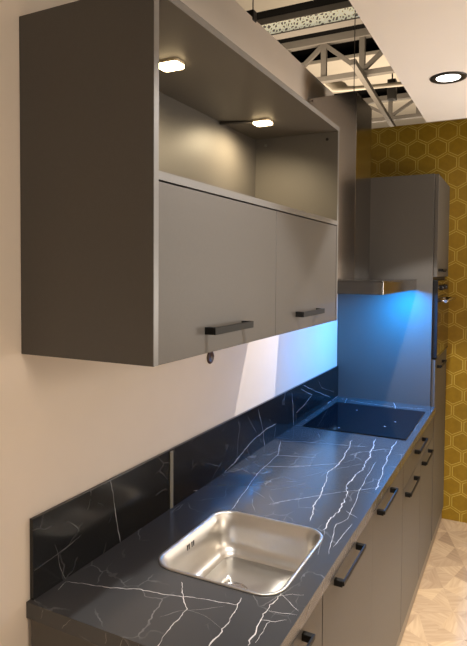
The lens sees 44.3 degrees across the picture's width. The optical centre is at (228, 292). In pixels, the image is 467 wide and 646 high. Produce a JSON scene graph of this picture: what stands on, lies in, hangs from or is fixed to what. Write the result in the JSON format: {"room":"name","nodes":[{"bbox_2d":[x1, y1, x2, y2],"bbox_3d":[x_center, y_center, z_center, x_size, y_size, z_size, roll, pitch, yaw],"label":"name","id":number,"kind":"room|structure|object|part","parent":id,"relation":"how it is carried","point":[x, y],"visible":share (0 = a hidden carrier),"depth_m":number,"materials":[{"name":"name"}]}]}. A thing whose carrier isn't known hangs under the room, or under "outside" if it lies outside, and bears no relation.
{"room":"store","nodes":[
{"label":"store","id":0,"kind":"room"},
{"bbox_2d":[0,0,337,645],"bbox_3d":[-0.374,0.251,1.748,0.120,2.827,5.955,1,2,27],"label":"wall","id":1,"kind":"structure","parent":0,"point":[68,427],"depth_m":1.56,"materials":[{"name":"white paint"}]},
{"bbox_2d":[19,0,339,366],"bbox_3d":[-0.007,-0.264,1.856,0.409,0.793,1.332,1,2,27],"label":"upper cabinet","id":2,"kind":"object","parent":1,"relation":"attached to","point":[155,231],"visible":1,"depth_m":1.33,"materials":[{"name":"laminate"}]},
{"bbox_3d":[-0.320,-0.245,1.278,0.379,0.793,0.018,1,2,27],"label":"panel","id":3,"kind":"part","parent":2,"relation":"part of","materials":[{"name":"laminate"}]},
{"bbox_2d":[159,57,184,71],"bbox_3d":[-0.160,-0.625,1.580,0.068,0.016,0.052,1,2,27],"label":"puck light","id":4,"kind":"object","parent":2,"relation":"attached to","point":[170,64],"visible":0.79,"depth_m":1.56,"materials":[{"name":"beige plastic"}]},
{"bbox_3d":[-0.184,-0.269,1.947,0.011,0.757,1.296,1,2,27],"label":"panel","id":5,"kind":"part","parent":2,"relation":"part of","materials":[{"name":"laminate"}]},
{"bbox_3d":[-0.009,-0.048,1.501,0.019,0.388,0.646,1,2,27],"label":"flap door","id":6,"kind":"part","parent":2,"relation":"part of","materials":[{"name":"laminate"}]},
{"bbox_3d":[0.005,0.090,1.482,0.030,0.018,0.220,1,2,27],"label":"handle","id":7,"kind":"part","parent":2,"relation":"part of","materials":[{"name":"black metal"}]},
{"bbox_2d":[220,118,272,126],"bbox_3d":[0.069,-0.647,2.201,0.201,0.016,0.060,1,2,15],"label":"puck light","id":8,"kind":"object","parent":2,"relation":"attached to","point":[264,121],"visible":1,"depth_m":2.19,"materials":[{"name":"beige plastic"}]},
{"bbox_2d":[253,120,272,126],"bbox_3d":[0.130,-0.642,2.184,0.068,0.008,0.052,1,2,27],"label":"diffuser","id":9,"kind":"object","parent":8,"relation":"attached to","point":[259,123],"depth_m":2.17,"materials":[{"name":"beige plastic"}]},
{"bbox_2d":[159,180,333,224],"bbox_3d":[-0.021,-0.269,1.863,0.379,0.018,1.296,1,2,27],"label":"shelf","id":10,"kind":"object","parent":2,"relation":"attached to","point":[192,187],"depth_m":1.55,"materials":[{"name":"laminate"}]},
{"bbox_3d":[-0.018,-0.652,1.849,0.379,0.018,1.296,1,2,27],"label":"panel","id":11,"kind":"part","parent":2,"relation":"part of","materials":[{"name":"laminate"}]},
{"bbox_3d":[0.279,-0.284,2.447,0.379,0.793,0.018,1,2,27],"label":"panel","id":12,"kind":"part","parent":2,"relation":"part of","materials":[{"name":"laminate"}]},
{"bbox_3d":[0.286,-0.068,2.077,0.019,0.388,0.644,1,2,27],"label":"flap door","id":13,"kind":"part","parent":2,"relation":"part of","materials":[{"name":"laminate"}]},
{"bbox_3d":[0.292,0.072,2.042,0.030,0.018,0.230,1,2,27],"label":"handle","id":14,"kind":"part","parent":2,"relation":"part of","materials":[{"name":"black metal"}]},
{"bbox_2d":[30,366,337,599],"bbox_3d":[0.114,0.616,2.571,0.014,0.202,2.617,1,2,27],"label":"backsplash","id":15,"kind":"structure","parent":1,"relation":"attached to","point":[71,534],"depth_m":1.85,"materials":[{"name":"black stone"}]},
{"bbox_2d":[207,352,213,363],"bbox_3d":[-0.069,0.249,2.206,0.006,0.052,0.052,1,2,27],"label":"outlet","id":16,"kind":"object","parent":1,"relation":"attached to","point":[210,356],"visible":0.94,"depth_m":2.20,"materials":[{"name":"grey plastic"}]},
{"bbox_2d":[308,92,416,294],"bbox_3d":[0.705,-0.529,3.144,0.494,1.044,0.932,1,2,27],"label":"range hood","id":17,"kind":"object","parent":1,"relation":"attached to","point":[350,112],"visible":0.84,"depth_m":3.05,"materials":[{"name":"metal"}]},
{"bbox_2d":[235,0,311,11],"bbox_3d":[0.684,-4.837,8.928,13.000,0.080,1.600,1,2,27],"label":"roof panel","id":18,"kind":"object","parent":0,"point":[259,5],"visible":0.18,"depth_m":9.59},
{"bbox_2d":[257,0,407,97],"bbox_3d":[5.782,-5.378,13.381,24.000,0.100,32.600,1,2,27],"label":"ceiling","id":19,"kind":"structure","parent":0,"point":[346,48],"depth_m":12.11,"materials":[{"name":"black"}]},
{"bbox_2d":[247,0,256,22],"bbox_3d":[0.112,-3.067,2.427,0.036,3.785,0.034,1,2,27],"label":"cable","id":20,"kind":"object","parent":19,"relation":"hanging from","point":[253,13],"visible":0.64,"depth_m":2.48,"materials":[{"name":"metal"}]},
{"bbox_2d":[354,11,355,88],"bbox_3d":[0.690,-3.013,3.030,0.005,3.930,0.005,1,2,27],"label":"cable","id":21,"kind":"object","parent":19,"relation":"hanging from","point":[355,11],"visible":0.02,"depth_m":3.09,"materials":[{"name":"metal"}]},
{"bbox_2d":[387,73,396,101],"bbox_3d":[2.771,-4.231,9.679,0.140,1.960,0.140,1,2,27],"label":"spotlight","id":22,"kind":"object","parent":19,"relation":"hanging from","point":[392,91],"visible":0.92,"depth_m":9.65,"materials":[{"name":"brown metal"}]},
{"bbox_2d":[281,28,394,83],"bbox_3d":[1.516,-3.310,8.104,5.100,0.640,0.114,1,2,27],"label":"roof truss","id":23,"kind":"object","parent":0,"point":[323,43],"visible":0.2,"depth_m":8.06,"materials":[{"name":"white metal"}]},
{"bbox_3d":[1.360,-3.300,8.184,0.076,0.460,0.066,1,2,27],"label":"post","id":24,"kind":"part","parent":23,"relation":"part of","materials":[{"name":"white metal"}]},
{"bbox_3d":[1.850,-3.288,7.934,0.076,0.460,0.066,1,2,27],"label":"post","id":25,"kind":"part","parent":23,"relation":"part of","materials":[{"name":"white metal"}]},
{"bbox_2d":[301,50,400,93],"bbox_3d":[2.825,-4.977,13.110,13.000,0.080,2.200,1,2,27],"label":"roof panel","id":26,"kind":"object","parent":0,"point":[335,65],"visible":0.05,"depth_m":12.61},
{"bbox_2d":[324,81,402,91],"bbox_3d":[2.355,-3.450,9.305,1.906,0.658,0.910,1,2,27],"label":"sheet","id":27,"kind":"object","parent":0,"point":[340,86],"visible":0.5,"depth_m":9.21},
{"bbox_2d":[350,59,395,126],"bbox_3d":[2.539,-2.982,9.418,0.070,0.070,4.757,1,2,24],"label":"roof beam","id":28,"kind":"structure","parent":0,"point":[359,72],"depth_m":8.34,"materials":[{"name":"white metal"}]},
{"bbox_2d":[363,93,422,122],"bbox_3d":[2.972,-3.438,10.726,5.500,0.460,0.102,1,2,27],"label":"roof truss","id":29,"kind":"object","parent":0,"point":[402,96],"visible":0.09,"depth_m":10.64,"materials":[{"name":"white metal"}]},
{"bbox_3d":[3.016,-3.424,10.704,0.068,0.298,0.060,1,2,27],"label":"post","id":30,"kind":"part","parent":29,"relation":"part of","materials":[{"name":"white metal"}]},
{"bbox_2d":[349,0,466,121],"bbox_3d":[2.423,-0.918,-0.153,5.464,0.100,5.190,1,2,27],"label":"ceiling","id":31,"kind":"structure","parent":0,"point":[420,40],"depth_m":2.24,"materials":[{"name":"white paint"}]},
{"bbox_2d":[429,71,466,83],"bbox_3d":[1.002,-0.977,2.618,0.164,0.006,0.164,1,2,27],"label":"recessed light","id":32,"kind":"object","parent":31,"relation":"in","point":[450,77],"visible":1,"depth_m":2.61,"materials":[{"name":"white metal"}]},
{"bbox_2d":[368,99,466,128],"bbox_3d":[5.080,-5.125,17.515,13.000,0.080,4.900,1,2,27],"label":"roof panel","id":33,"kind":"object","parent":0,"point":[411,109],"visible":0.02,"depth_m":16.38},
{"bbox_2d":[371,119,466,522],"bbox_3d":[3.679,0.259,2.953,6.000,2.775,0.120,1,2,27],"label":"wall","id":34,"kind":"structure","parent":0,"point":[440,148],"depth_m":3.98,"materials":[{"name":"yellow paper"}]},
{"bbox_2d":[400,518,466,645],"bbox_3d":[5.168,1.572,6.062,6.120,0.060,18.600,1,2,27],"label":"floor","id":35,"kind":"structure","parent":0,"point":[438,615],"depth_m":3.07,"materials":[{"name":"beige wood"}]},
{"bbox_2d":[31,597,321,645],"bbox_3d":[-0.104,1.207,1.481,0.622,0.820,0.459,1,2,27],"label":"base cabinet","id":36,"kind":"object","parent":35,"relation":"on","point":[310,634],"visible":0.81,"depth_m":1.39,"materials":[{"name":"laminate"}]},
{"bbox_3d":[-0.228,1.213,1.295,0.571,0.820,0.016,1,2,27],"label":"panel","id":37,"kind":"part","parent":36,"relation":"part of","materials":[{"name":"laminate"}]},
{"bbox_3d":[0.137,1.202,1.356,0.020,0.786,0.454,1,2,27],"label":"door","id":38,"kind":"part","parent":36,"relation":"part of","materials":[{"name":"laminate"}]},
{"bbox_3d":[0.139,0.843,1.289,0.030,0.018,0.256,1,2,27],"label":"handle","id":39,"kind":"part","parent":36,"relation":"part of","materials":[{"name":"black metal"}]},
{"bbox_2d":[322,515,372,645],"bbox_3d":[0.134,1.191,1.946,0.622,0.820,0.585,1,2,27],"label":"base cabinet","id":40,"kind":"object","parent":35,"relation":"on","point":[347,600],"visible":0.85,"depth_m":1.81,"materials":[{"name":"laminate"}]},
{"bbox_3d":[0.372,0.824,1.742,0.030,0.018,0.256,1,2,27],"label":"handle","id":41,"kind":"part","parent":40,"relation":"part of","materials":[{"name":"black metal"}]},
{"bbox_2d":[371,466,402,645],"bbox_3d":[0.402,1.173,2.469,0.622,0.820,0.589,1,2,27],"label":"base cabinet","id":42,"kind":"object","parent":35,"relation":"on","point":[387,517],"visible":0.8,"depth_m":2.32,"materials":[{"name":"laminate"}]},
{"bbox_3d":[0.618,0.808,2.223,0.030,0.018,0.256,1,2,27],"label":"handle","id":43,"kind":"part","parent":42,"relation":"part of","materials":[{"name":"black metal"}]},
{"bbox_2d":[337,174,449,540],"bbox_3d":[1.123,0.406,3.855,0.633,2.261,0.600,1,2,27],"label":"tall cabinet","id":44,"kind":"object","parent":35,"relation":"on","point":[384,342],"visible":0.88,"depth_m":3.56,"materials":[{"name":"laminate"}]},
{"bbox_3d":[0.968,0.414,3.608,0.581,2.261,0.018,1,2,27],"label":"panel","id":45,"kind":"part","parent":44,"relation":"part of","materials":[{"name":"laminate"}]},
{"bbox_3d":[1.234,0.397,4.126,0.582,2.261,0.018,1,2,27],"label":"panel","id":46,"kind":"part","parent":44,"relation":"part of","materials":[{"name":"laminate"}]},
{"bbox_3d":[1.371,0.958,3.759,0.020,1.112,0.578,1,2,27],"label":"door","id":47,"kind":"part","parent":44,"relation":"part of","materials":[{"name":"laminate"}]},
{"bbox_3d":[1.380,-0.409,3.708,0.020,0.617,0.578,1,2,27],"label":"door","id":48,"kind":"part","parent":44,"relation":"part of","materials":[{"name":"laminate"}]},
{"bbox_3d":[1.360,0.455,3.658,0.030,0.018,0.256,1,2,27],"label":"handle","id":49,"kind":"part","parent":44,"relation":"part of","materials":[{"name":"black metal"}]},
{"bbox_2d":[431,280,455,357],"bbox_3d":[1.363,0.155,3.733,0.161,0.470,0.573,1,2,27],"label":"oven","id":50,"kind":"object","parent":44,"relation":"in","point":[441,298],"visible":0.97,"depth_m":3.57,"materials":[{"name":"black metal"}]},
{"bbox_3d":[1.251,0.164,3.474,0.026,0.470,0.010,1,2,27],"label":"trim","id":51,"kind":"part","parent":50,"relation":"part of","materials":[{"name":"silver metal"}]},
{"bbox_3d":[1.338,0.155,3.748,0.103,0.462,0.557,1,2,27],"label":"casing","id":52,"kind":"part","parent":50,"relation":"part of","materials":[{"name":"black metal"}]},
{"bbox_3d":[1.387,0.205,3.724,0.009,0.371,0.569,1,2,27],"label":"oven door","id":53,"kind":"part","parent":50,"relation":"part of","materials":[{"name":"brown metal"}]},
{"bbox_3d":[1.388,-0.032,3.716,0.007,0.095,0.569,1,2,27],"label":"control panel","id":54,"kind":"part","parent":50,"relation":"part of","materials":[{"name":"brown metal"}]},
{"bbox_3d":[1.414,0.047,3.705,0.049,0.018,0.509,1,2,27],"label":"handle","id":55,"kind":"part","parent":50,"relation":"part of","materials":[{"name":"metal"}]},
{"bbox_2d":[400,416,433,631],"bbox_3d":[0.761,1.150,3.172,0.622,0.820,0.988,1,2,27],"label":"base cabinet","id":56,"kind":"object","parent":35,"relation":"on","point":[418,467],"visible":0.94,"depth_m":2.94,"materials":[{"name":"laminate"}]},
{"bbox_2d":[26,397,434,645],"bbox_3d":[0.377,0.744,2.433,0.612,0.040,2.629,1,2,27],"label":"countertop","id":57,"kind":"structure","parent":56,"relation":"on","point":[332,483],"depth_m":1.63,"materials":[{"name":"black stone"}]},
{"bbox_2d":[158,511,322,595],"bbox_3d":[0.045,0.814,1.688,0.382,0.139,0.423,1,2,27],"label":"sink","id":58,"kind":"object","parent":57,"relation":"in","point":[248,553],"visible":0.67,"depth_m":1.81,"materials":[{"name":"metal"}]},
{"bbox_2d":[303,402,424,439],"bbox_3d":[0.764,0.697,3.166,0.525,0.005,0.623,1,2,27],"label":"induction hob","id":59,"kind":"object","parent":57,"relation":"in","point":[386,422],"visible":1,"depth_m":3.12,"materials":[{"name":"black glass"}]},
{"bbox_3d":[0.892,1.218,2.835,0.020,0.654,0.499,1,2,27],"label":"door","id":60,"kind":"part","parent":56,"relation":"part of","materials":[{"name":"laminate"}]},
{"bbox_3d":[0.882,0.928,2.747,0.030,0.018,0.256,1,2,27],"label":"handle","id":61,"kind":"part","parent":56,"relation":"part of","materials":[{"name":"black metal"}]},
{"bbox_3d":[1.005,0.817,3.037,0.020,0.129,0.985,1,2,27],"label":"drawer","id":62,"kind":"part","parent":56,"relation":"part of","materials":[{"name":"laminate"}]},
{"bbox_3d":[0.996,0.791,2.962,0.030,0.018,0.256,1,2,27],"label":"handle","id":63,"kind":"part","parent":56,"relation":"part of","materials":[{"name":"black metal"}]},
{"bbox_3d":[1.117,1.203,3.275,0.020,0.654,0.481,1,2,27],"label":"door","id":64,"kind":"part","parent":56,"relation":"part of","materials":[{"name":"laminate"}]},
{"bbox_3d":[1.104,0.914,3.180,0.030,0.018,0.256,1,2,27],"label":"handle","id":65,"kind":"part","parent":56,"relation":"part of","materials":[{"name":"black metal"}]},
{"bbox_2d":[396,512,441,645],"bbox_3d":[0.758,1.611,2.610,0.016,0.060,3.230,1,2,27],"label":"plinth","id":66,"kind":"object","parent":35,"relation":"on","point":[440,518],"visible":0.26,"depth_m":3.11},
{"label":"outside","id":67,"kind":"structure","parent":0,"visible":0},
{"bbox_2d":[257,1,363,39],"bbox_3d":[1.220,-3.436,7.189,4.800,0.245,0.170,1,2,27],"label":"trough","id":68,"kind":"object","parent":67,"point":[341,14],"visible":0.22,"depth_m":7.22,"materials":[{"name":"white metal"}]},
{"bbox_2d":[261,7,358,33],"bbox_3d":[1.215,-3.406,7.182,4.800,0.145,0.110,1,2,27],"label":"diffuser","id":69,"kind":"object","parent":68,"relation":"attached to","point":[334,17],"depth_m":7.21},
{"bbox_3d":[1.219,-3.324,7.194,4.800,0.020,0.170,1,2,27],"label":"rail","id":70,"kind":"part","parent":68,"relation":"part of","materials":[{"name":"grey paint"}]}
]}

